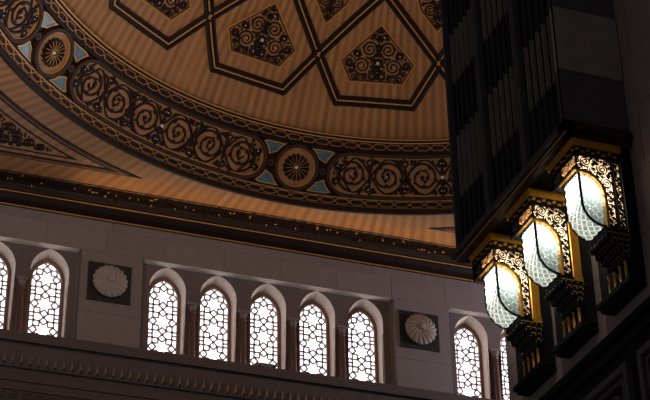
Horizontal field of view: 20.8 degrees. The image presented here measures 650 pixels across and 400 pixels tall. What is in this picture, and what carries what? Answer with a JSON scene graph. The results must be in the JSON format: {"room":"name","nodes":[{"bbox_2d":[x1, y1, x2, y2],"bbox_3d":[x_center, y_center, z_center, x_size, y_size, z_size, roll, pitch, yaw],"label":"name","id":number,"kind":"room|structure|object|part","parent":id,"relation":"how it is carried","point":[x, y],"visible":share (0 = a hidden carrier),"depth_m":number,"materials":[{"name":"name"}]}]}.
{"room":"mosque","nodes":[
{"label":"mosque","id":0,"kind":"room"},
{"bbox_2d":[0,57,455,247],"bbox_3d":[3.876,-7.692,55.175,35.910,0.300,35.910,10,-33,-17],"label":"ceiling","id":1,"kind":"structure","parent":0,"point":[157,181],"depth_m":65.68,"materials":[{"name":"brown wood"}]},
{"bbox_2d":[0,90,141,178],"bbox_3d":[-12.810,-3.195,61.599,6.842,0.070,13.684,-15,-34,21],"label":"panel","id":2,"kind":"object","parent":1,"relation":"attached to","point":[108,168],"visible":1,"depth_m":63.64,"materials":[{"name":"brown wood"}]},
{"bbox_3d":[-11.053,-3.666,60.920,6.644,0.040,6.644,10,-33,-17],"label":"gilt frame","id":3,"kind":"part","parent":2,"relation":"part of","materials":[{"name":"brown wood"}]},
{"bbox_2d":[0,0,453,214],"bbox_3d":[3.858,-8.597,55.733,31.854,2.521,31.854,10,-33,-17],"label":"ring","id":4,"kind":"object","parent":1,"relation":"attached to","point":[96,48],"visible":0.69,"depth_m":65.99,"materials":[{"name":"brown wood"}]},
{"bbox_2d":[0,0,43,43],"bbox_3d":[-10.478,-7.968,56.118,1.633,1.479,8.967,-2,-32,2],"label":"carved cartouche","id":5,"kind":"object","parent":4,"relation":"attached to","point":[20,20],"visible":1,"depth_m":59.19,"materials":[{"name":"brown wood"}]},
{"bbox_2d":[17,11,87,91],"bbox_3d":[-9.342,-5.064,60.859,1.182,1.518,3.044,-13,-34,18],"label":"medallion","id":6,"kind":"object","parent":4,"relation":"attached to","point":[53,52],"visible":1,"depth_m":60.80,"materials":[{"name":"brown wood"}]},
{"bbox_2d":[41,37,64,66],"bbox_3d":[-9.365,-5.084,60.854,0.893,0.885,0.893,10,-33,-17],"label":"flower","id":7,"kind":"object","parent":6,"relation":"on","point":[52,48],"depth_m":60.79,"materials":[{"name":"brown wood"}]},
{"bbox_3d":[-9.351,-5.076,60.839,1.181,1.518,1.758,-16,-35,23],"label":"frame","id":8,"kind":"part","parent":6,"relation":"part of","materials":[{"name":"brown wood"}]},
{"bbox_2d":[67,58,267,178],"bbox_3d":[-5.814,-2.815,64.626,8.967,1.479,1.633,25,-40,-35],"label":"carved cartouche","id":9,"kind":"object","parent":4,"relation":"attached to","point":[172,130],"visible":1,"depth_m":64.77,"materials":[{"name":"brown wood"}]},
{"bbox_3d":[3.843,-9.336,56.189,28.348,0.580,28.348,10,-33,-17],"label":"moulding","id":10,"kind":"part","parent":4,"relation":"part of","materials":[{"name":"brown wood"}]},
{"bbox_2d":[255,139,334,192],"bbox_3d":[-1.101,-1.243,67.321,3.048,1.518,1.182,10,-33,-17],"label":"medallion","id":11,"kind":"object","parent":4,"relation":"attached to","point":[295,167],"visible":1,"depth_m":67.30,"materials":[{"name":"brown wood"}]},
{"bbox_3d":[-1.101,-1.243,67.321,1.759,1.518,1.182,10,-33,-17],"label":"frame","id":12,"kind":"part","parent":11,"relation":"part of","materials":[{"name":"brown wood"}]},
{"bbox_2d":[282,153,309,180],"bbox_3d":[-1.103,-1.253,67.333,1.096,0.885,0.682,10,-33,-17],"label":"flower","id":13,"kind":"object","parent":11,"relation":"on","point":[295,166],"depth_m":67.30,"materials":[{"name":"brown wood"}]},
{"bbox_2d":[326,152,452,199],"bbox_3d":[4.516,-1.003,67.896,8.967,1.479,1.633,-2,-32,2],"label":"carved cartouche","id":14,"kind":"object","parent":4,"relation":"attached to","point":[348,174],"visible":0.5,"depth_m":68.04,"materials":[{"name":"brown wood"}]},
{"bbox_2d":[429,227,454,232],"bbox_3d":[11.705,1.105,69.360,13.684,0.070,6.842,-15,-34,21],"label":"panel","id":15,"kind":"object","parent":1,"relation":"attached to","point":[446,229],"visible":0.02,"depth_m":69.18,"materials":[{"name":"brown wood"}]},
{"bbox_2d":[0,205,503,399],"bbox_3d":[-2.264,4.388,67.874,36.000,5.750,1.240,10,-33,-17],"label":"wall","id":16,"kind":"structure","parent":0,"point":[28,237],"depth_m":67.76,"materials":[{"name":"grey stone"}]},
{"bbox_2d":[0,253,10,328],"bbox_3d":[-12.215,3.637,64.487,1.430,4.110,0.145,10,-33,-17],"label":"window","id":17,"kind":"structure","parent":16,"relation":"in","point":[5,269],"depth_m":64.88,"materials":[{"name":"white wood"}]},
{"bbox_3d":[-12.237,3.673,64.537,1.130,3.800,0.015,10,-33,-17],"label":"pane","id":18,"kind":"part","parent":17,"relation":"part of","materials":[{"name":"white glass"}]},
{"bbox_2d":[10,275,28,331],"bbox_3d":[-11.063,3.998,64.009,0.490,2.655,0.350,10,-33,-17],"label":"marble column","id":19,"kind":"structure","parent":16,"relation":"attached to","point":[22,280],"depth_m":64.17,"materials":[{"name":"stone"}]},
{"bbox_2d":[25,258,64,336],"bbox_3d":[-10.334,3.966,65.083,1.430,4.110,0.145,10,-33,-17],"label":"window","id":20,"kind":"structure","parent":16,"relation":"in","point":[47,281],"depth_m":65.28,"materials":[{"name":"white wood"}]},
{"bbox_2d":[86,261,131,305],"bbox_3d":[-7.910,2.967,65.266,1.640,1.600,0.490,10,-33,-17],"label":"rosette","id":21,"kind":"object","parent":16,"relation":"attached to","point":[110,283],"visible":1,"depth_m":65.18,"materials":[{"name":"stone"}]},
{"bbox_2d":[147,277,180,353],"bbox_3d":[-6.113,4.707,66.419,1.430,4.110,0.145,10,-33,-17],"label":"window","id":22,"kind":"structure","parent":16,"relation":"in","point":[164,303],"depth_m":66.61,"materials":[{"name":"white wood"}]},
{"bbox_2d":[184,302,198,356],"bbox_3d":[-4.962,5.068,65.941,0.490,2.655,0.350,10,-33,-17],"label":"marble column","id":23,"kind":"structure","parent":16,"relation":"attached to","point":[193,313],"depth_m":66.11,"materials":[{"name":"stone"}]},
{"bbox_2d":[198,285,230,361],"bbox_3d":[-4.233,5.037,67.015,1.430,4.110,0.145,10,-33,-17],"label":"window","id":24,"kind":"structure","parent":16,"relation":"in","point":[215,304],"depth_m":67.22,"materials":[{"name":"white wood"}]},
{"bbox_2d":[236,309,249,363],"bbox_3d":[-3.081,5.398,66.537,0.490,2.655,0.350,10,-33,-17],"label":"marble column","id":25,"kind":"structure","parent":16,"relation":"attached to","point":[243,314],"depth_m":66.70,"materials":[{"name":"stone"}]},
{"bbox_2d":[0,328,493,399],"bbox_3d":[-2.123,9.034,64.855,36.000,5.807,1.520,10,-33,-17],"label":"trim","id":26,"kind":"structure","parent":16,"relation":"attached to","point":[33,366],"depth_m":63.97,"materials":[{"name":"stone"}]},
{"bbox_2d":[255,362,276,367],"bbox_3d":[-2.197,6.174,65.933,0.800,0.170,0.200,10,-33,-17],"label":"floodlight","id":27,"kind":"object","parent":26,"relation":"on","point":[257,363],"visible":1,"depth_m":65.87,"materials":[{"name":"grey metal"}]},
{"bbox_2d":[0,169,500,286],"bbox_3d":[-1.960,1.336,68.606,36.000,0.865,1.520,10,-33,-17],"label":"trim","id":28,"kind":"structure","parent":16,"relation":"attached to","point":[45,194],"depth_m":67.98,"materials":[{"name":"brown wood"}]},
{"bbox_2d":[249,292,280,368],"bbox_3d":[-2.352,5.367,67.610,1.430,4.110,0.145,10,-33,-17],"label":"window","id":29,"kind":"structure","parent":16,"relation":"in","point":[265,315],"depth_m":67.85,"materials":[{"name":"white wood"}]},
{"bbox_2d":[286,317,299,370],"bbox_3d":[-1.200,5.728,67.132,0.490,2.655,0.350,10,-33,-17],"label":"marble column","id":30,"kind":"structure","parent":16,"relation":"attached to","point":[293,322],"depth_m":67.27,"materials":[{"name":"stone"}]},
{"bbox_2d":[300,300,329,375],"bbox_3d":[-0.471,5.696,68.205,1.430,4.110,0.145,10,-33,-17],"label":"window","id":31,"kind":"structure","parent":16,"relation":"in","point":[314,320],"depth_m":68.41,"materials":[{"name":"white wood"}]},
{"bbox_2d":[335,325,347,377],"bbox_3d":[0.680,6.058,67.728,0.490,2.655,0.350,10,-33,-17],"label":"marble column","id":32,"kind":"structure","parent":16,"relation":"attached to","point":[341,329],"depth_m":67.88,"materials":[{"name":"stone"}]},
{"bbox_2d":[348,307,378,382],"bbox_3d":[1.409,6.026,68.801,1.430,4.110,0.145,10,-33,-17],"label":"window","id":33,"kind":"structure","parent":16,"relation":"in","point":[363,343],"depth_m":69.02,"materials":[{"name":"white glass"}]},
{"bbox_2d":[399,310,439,351],"bbox_3d":[3.764,5.014,68.962,1.640,1.600,0.490,10,-33,-17],"label":"rosette","id":34,"kind":"object","parent":16,"relation":"attached to","point":[420,331],"visible":1,"depth_m":68.86,"materials":[{"name":"stone"}]},
{"bbox_2d":[454,324,484,397],"bbox_3d":[5.630,6.767,70.137,1.430,4.110,0.145,10,-33,-17],"label":"window","id":35,"kind":"structure","parent":16,"relation":"in","point":[470,378],"depth_m":70.36,"materials":[{"name":"white glass"}]},
{"bbox_2d":[488,348,502,399],"bbox_3d":[6.782,7.128,69.659,0.490,2.655,0.350,10,-33,-17],"label":"marble column","id":36,"kind":"structure","parent":16,"relation":"attached to","point":[494,352],"depth_m":69.80,"materials":[{"name":"stone"}]},
{"bbox_2d":[500,333,509,399],"bbox_3d":[7.511,7.096,70.733,1.430,4.110,0.145,10,-33,-17],"label":"window","id":37,"kind":"structure","parent":16,"relation":"in","point":[502,338],"depth_m":70.77,"materials":[{"name":"white glass"}]},
{"bbox_2d":[62,0,448,138],"bbox_3d":[3.777,-12.673,58.246,27.676,7.382,27.676,10,-33,-17],"label":"ceiling","id":38,"kind":"structure","parent":0,"point":[307,105],"depth_m":66.81,"materials":[{"name":"brown wood"}]},
{"bbox_2d":[142,0,191,21],"bbox_3d":[-5.807,-7.755,63.612,2.502,1.716,1.987,10,-33,-17],"label":"panel","id":39,"kind":"object","parent":38,"relation":"attached to","point":[171,10],"visible":1,"depth_m":63.91,"materials":[{"name":"brown wood"}]},
{"bbox_2d":[227,1,296,67],"bbox_3d":[-2.338,-6.155,66.319,2.468,1.716,1.986,-3,-32,3],"label":"panel","id":40,"kind":"object","parent":38,"relation":"attached to","point":[263,36],"visible":1,"depth_m":66.06,"materials":[{"name":"brown wood"}]},
{"bbox_2d":[109,0,444,110],"bbox_3d":[-0.585,-9.781,62.090,23.485,4.880,13.297,25,-40,-35],"label":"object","id":41,"kind":"object","parent":38,"relation":"attached to","point":[211,13],"visible":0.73,"depth_m":66.86,"materials":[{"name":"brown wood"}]},
{"bbox_2d":[315,0,350,25],"bbox_3d":[0.387,-7.892,66.336,1.639,1.774,1.649,-14,-34,20],"label":"panel","id":42,"kind":"object","parent":38,"relation":"attached to","point":[329,9],"visible":1,"depth_m":66.61,"materials":[{"name":"brown wood"}]},
{"bbox_2d":[339,24,415,85],"bbox_3d":[1.933,-5.406,67.671,2.468,1.716,1.986,26,-41,-36],"label":"panel","id":43,"kind":"object","parent":38,"relation":"attached to","point":[378,58],"visible":1,"depth_m":67.47,"materials":[{"name":"brown wood"}]},
{"bbox_2d":[417,0,441,33],"bbox_3d":[4.240,-7.643,66.864,1.648,1.774,1.639,25,-40,-36],"label":"panel","id":44,"kind":"object","parent":38,"relation":"attached to","point":[430,9],"visible":0.71,"depth_m":67.09,"materials":[{"name":"brown wood"}]},
{"bbox_2d":[501,0,649,399],"bbox_3d":[5.748,-0.363,22.359,2.240,18.400,11.780,10,-33,-17],"label":"wall","id":45,"kind":"structure","parent":0,"point":[632,17],"depth_m":24.00,"materials":[{"name":"brown stone"}]},
{"bbox_2d":[468,232,556,396],"bbox_3d":[2.688,1.670,25.743,0.901,2.095,0.955,10,-33,-17],"label":"wall lantern","id":46,"kind":"object","parent":45,"relation":"attached to","point":[497,260],"visible":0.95,"depth_m":25.50,"materials":[{"name":"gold metal"}]},
{"bbox_2d":[475,250,492,274],"bbox_3d":[2.342,0.936,25.938,0.006,0.170,0.640,10,-33,-17],"label":"diffuser","id":47,"kind":"object","parent":46,"relation":"attached to","point":[486,258],"depth_m":25.93,"materials":[{"name":"gold metal"}]},
{"bbox_3d":[2.484,1.516,25.758,0.325,0.780,0.006,10,-33,-17],"label":"glass","id":48,"kind":"part","parent":46,"relation":"part of","materials":[{"name":"white glass"}]},
{"bbox_3d":[2.555,1.404,25.580,0.315,0.780,0.410,10,-33,-17],"label":"glass","id":49,"kind":"part","parent":46,"relation":"part of","materials":[{"name":"white glass"}]},
{"bbox_3d":[2.551,1.388,25.598,0.434,0.867,0.515,10,-33,-17],"label":"arch frame","id":50,"kind":"part","parent":46,"relation":"part of","materials":[{"name":"gold metal"}]},
{"bbox_3d":[2.621,0.766,26.176,0.735,0.100,0.790,10,-33,-17],"label":"crown","id":51,"kind":"part","parent":46,"relation":"part of","materials":[{"name":"gold metal"}]},
{"bbox_3d":[2.623,1.311,25.431,0.325,0.780,0.006,10,-33,-17],"label":"glass","id":52,"kind":"part","parent":46,"relation":"part of","materials":[{"name":"white glass"}]},
{"bbox_2d":[495,249,529,314],"bbox_3d":[2.703,1.198,25.527,0.535,1.070,0.001,10,-33,-17],"label":"diffuser","id":53,"kind":"object","parent":46,"relation":"attached to","point":[515,256],"depth_m":25.70,"materials":[{"name":"white glass"}]},
{"bbox_3d":[3.002,2.572,25.335,0.256,0.120,0.920,10,-33,-17],"label":"sill","id":54,"kind":"part","parent":46,"relation":"part of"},
{"bbox_2d":[440,0,632,263],"bbox_3d":[2.970,-3.361,27.368,1.050,8.145,3.790,10,-33,-17],"label":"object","id":55,"kind":"object","parent":45,"relation":"attached to","point":[524,78],"visible":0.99,"depth_m":25.53,"materials":[{"name":"brown wood"}]},
{"bbox_3d":[3.036,0.013,25.288,1.048,0.215,3.790,10,-33,-17],"label":"moulding","id":56,"kind":"part","parent":55,"relation":"part of","materials":[{"name":"brown wood"}]},
{"bbox_2d":[505,187,598,358],"bbox_3d":[3.127,1.027,24.714,0.901,2.095,0.955,10,-33,-17],"label":"wall lantern","id":57,"kind":"object","parent":55,"relation":"hanging from","point":[539,216],"visible":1,"depth_m":24.49,"materials":[{"name":"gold metal"}]},
{"bbox_2d":[512,205,531,232],"bbox_3d":[2.780,0.293,24.909,0.006,0.170,0.640,10,-33,-17],"label":"diffuser","id":58,"kind":"object","parent":57,"relation":"attached to","point":[525,214],"depth_m":24.89,"materials":[{"name":"gold metal"}]},
{"bbox_3d":[2.922,0.873,24.729,0.325,0.780,0.006,10,-33,-17],"label":"glass","id":59,"kind":"part","parent":57,"relation":"part of","materials":[{"name":"white glass"}]},
{"bbox_3d":[2.993,0.761,24.551,0.315,0.780,0.410,10,-33,-17],"label":"glass","id":60,"kind":"part","parent":57,"relation":"part of","materials":[{"name":"white glass"}]},
{"bbox_3d":[3.060,0.123,25.147,0.735,0.100,0.790,10,-33,-17],"label":"crown","id":61,"kind":"part","parent":57,"relation":"part of","materials":[{"name":"gold metal"}]},
{"bbox_3d":[2.990,0.745,24.569,0.434,0.867,0.515,10,-33,-17],"label":"arch frame","id":62,"kind":"part","parent":57,"relation":"part of","materials":[{"name":"gold metal"}]},
{"bbox_3d":[3.062,0.668,24.402,0.325,0.780,0.006,10,-33,-17],"label":"glass","id":63,"kind":"part","parent":57,"relation":"part of","materials":[{"name":"white glass"}]},
{"bbox_2d":[534,205,570,272],"bbox_3d":[3.142,0.555,24.498,0.535,1.070,0.001,10,-33,-17],"label":"diffuser","id":64,"kind":"object","parent":57,"relation":"attached to","point":[565,237],"depth_m":24.67,"materials":[{"name":"white glass"}]},
{"bbox_3d":[3.441,1.929,24.306,0.256,0.120,0.920,10,-33,-17],"label":"sill","id":65,"kind":"part","parent":57,"relation":"part of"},
{"bbox_3d":[3.617,-3.052,25.238,0.980,1.050,0.100,10,-33,-17],"label":"panel","id":66,"kind":"part","parent":55,"relation":"part of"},
{"bbox_3d":[3.639,-2.155,24.673,0.980,1.070,0.120,10,-33,-17],"label":"panel","id":67,"kind":"part","parent":55,"relation":"part of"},
{"bbox_3d":[3.652,-1.324,24.172,0.980,0.870,0.100,10,-33,-17],"label":"panel","id":68,"kind":"part","parent":55,"relation":"part of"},
{"bbox_2d":[546,137,646,315],"bbox_3d":[3.582,0.359,23.646,0.901,2.095,0.955,10,-33,-17],"label":"wall lantern","id":69,"kind":"object","parent":55,"relation":"hanging from","point":[602,173],"visible":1,"depth_m":23.45,"materials":[{"name":"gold metal"}]},
{"bbox_2d":[554,156,574,184],"bbox_3d":[3.236,-0.375,23.841,0.006,0.170,0.640,10,-33,-17],"label":"diffuser","id":70,"kind":"object","parent":69,"relation":"attached to","point":[568,164],"depth_m":23.83,"materials":[{"name":"gold metal"}]},
{"bbox_3d":[3.378,0.205,23.661,0.325,0.780,0.006,10,-33,-17],"label":"glass","id":71,"kind":"part","parent":69,"relation":"part of","materials":[{"name":"white glass"}]},
{"bbox_3d":[3.515,-0.545,24.079,0.735,0.100,0.790,10,-33,-17],"label":"crown","id":72,"kind":"part","parent":69,"relation":"part of","materials":[{"name":"gold metal"}]},
{"bbox_3d":[3.445,0.077,23.500,0.434,0.867,0.515,10,-33,-17],"label":"arch frame","id":73,"kind":"part","parent":69,"relation":"part of","materials":[{"name":"gold metal"}]},
{"bbox_3d":[3.449,0.093,23.482,0.315,0.780,0.410,10,-33,-17],"label":"glass","id":74,"kind":"part","parent":69,"relation":"part of","materials":[{"name":"white glass"}]},
{"bbox_3d":[3.517,0.001,23.334,0.325,0.780,0.006,10,-33,-17],"label":"glass","id":75,"kind":"part","parent":69,"relation":"part of","materials":[{"name":"white glass"}]},
{"bbox_2d":[577,156,625,228],"bbox_3d":[3.656,-0.102,23.448,0.660,1.070,0.001,10,-33,-17],"label":"diffuser","id":76,"kind":"object","parent":69,"relation":"attached to","point":[599,163],"depth_m":23.61,"materials":[{"name":"white glass"}]},
{"bbox_3d":[3.896,1.261,23.238,0.256,0.120,0.920,10,-33,-17],"label":"sill","id":77,"kind":"part","parent":69,"relation":"part of","materials":[{"name":"black wood"}]},
{"bbox_2d":[582,361,635,399],"bbox_3d":[3.743,3.692,22.869,0.090,2.900,1.400,10,-33,-17],"label":"carved wall panel","id":78,"kind":"object","parent":45,"relation":"attached to","point":[624,371],"visible":1,"depth_m":23.22,"materials":[{"name":"black wood"}]},
{"bbox_2d":[636,339,649,399],"bbox_3d":[4.321,2.845,21.513,0.090,2.900,1.400,10,-33,-17],"label":"carved wall panel","id":79,"kind":"object","parent":45,"relation":"attached to","point":[643,361],"visible":1,"depth_m":22.57,"materials":[{"name":"black wood"}]}
]}

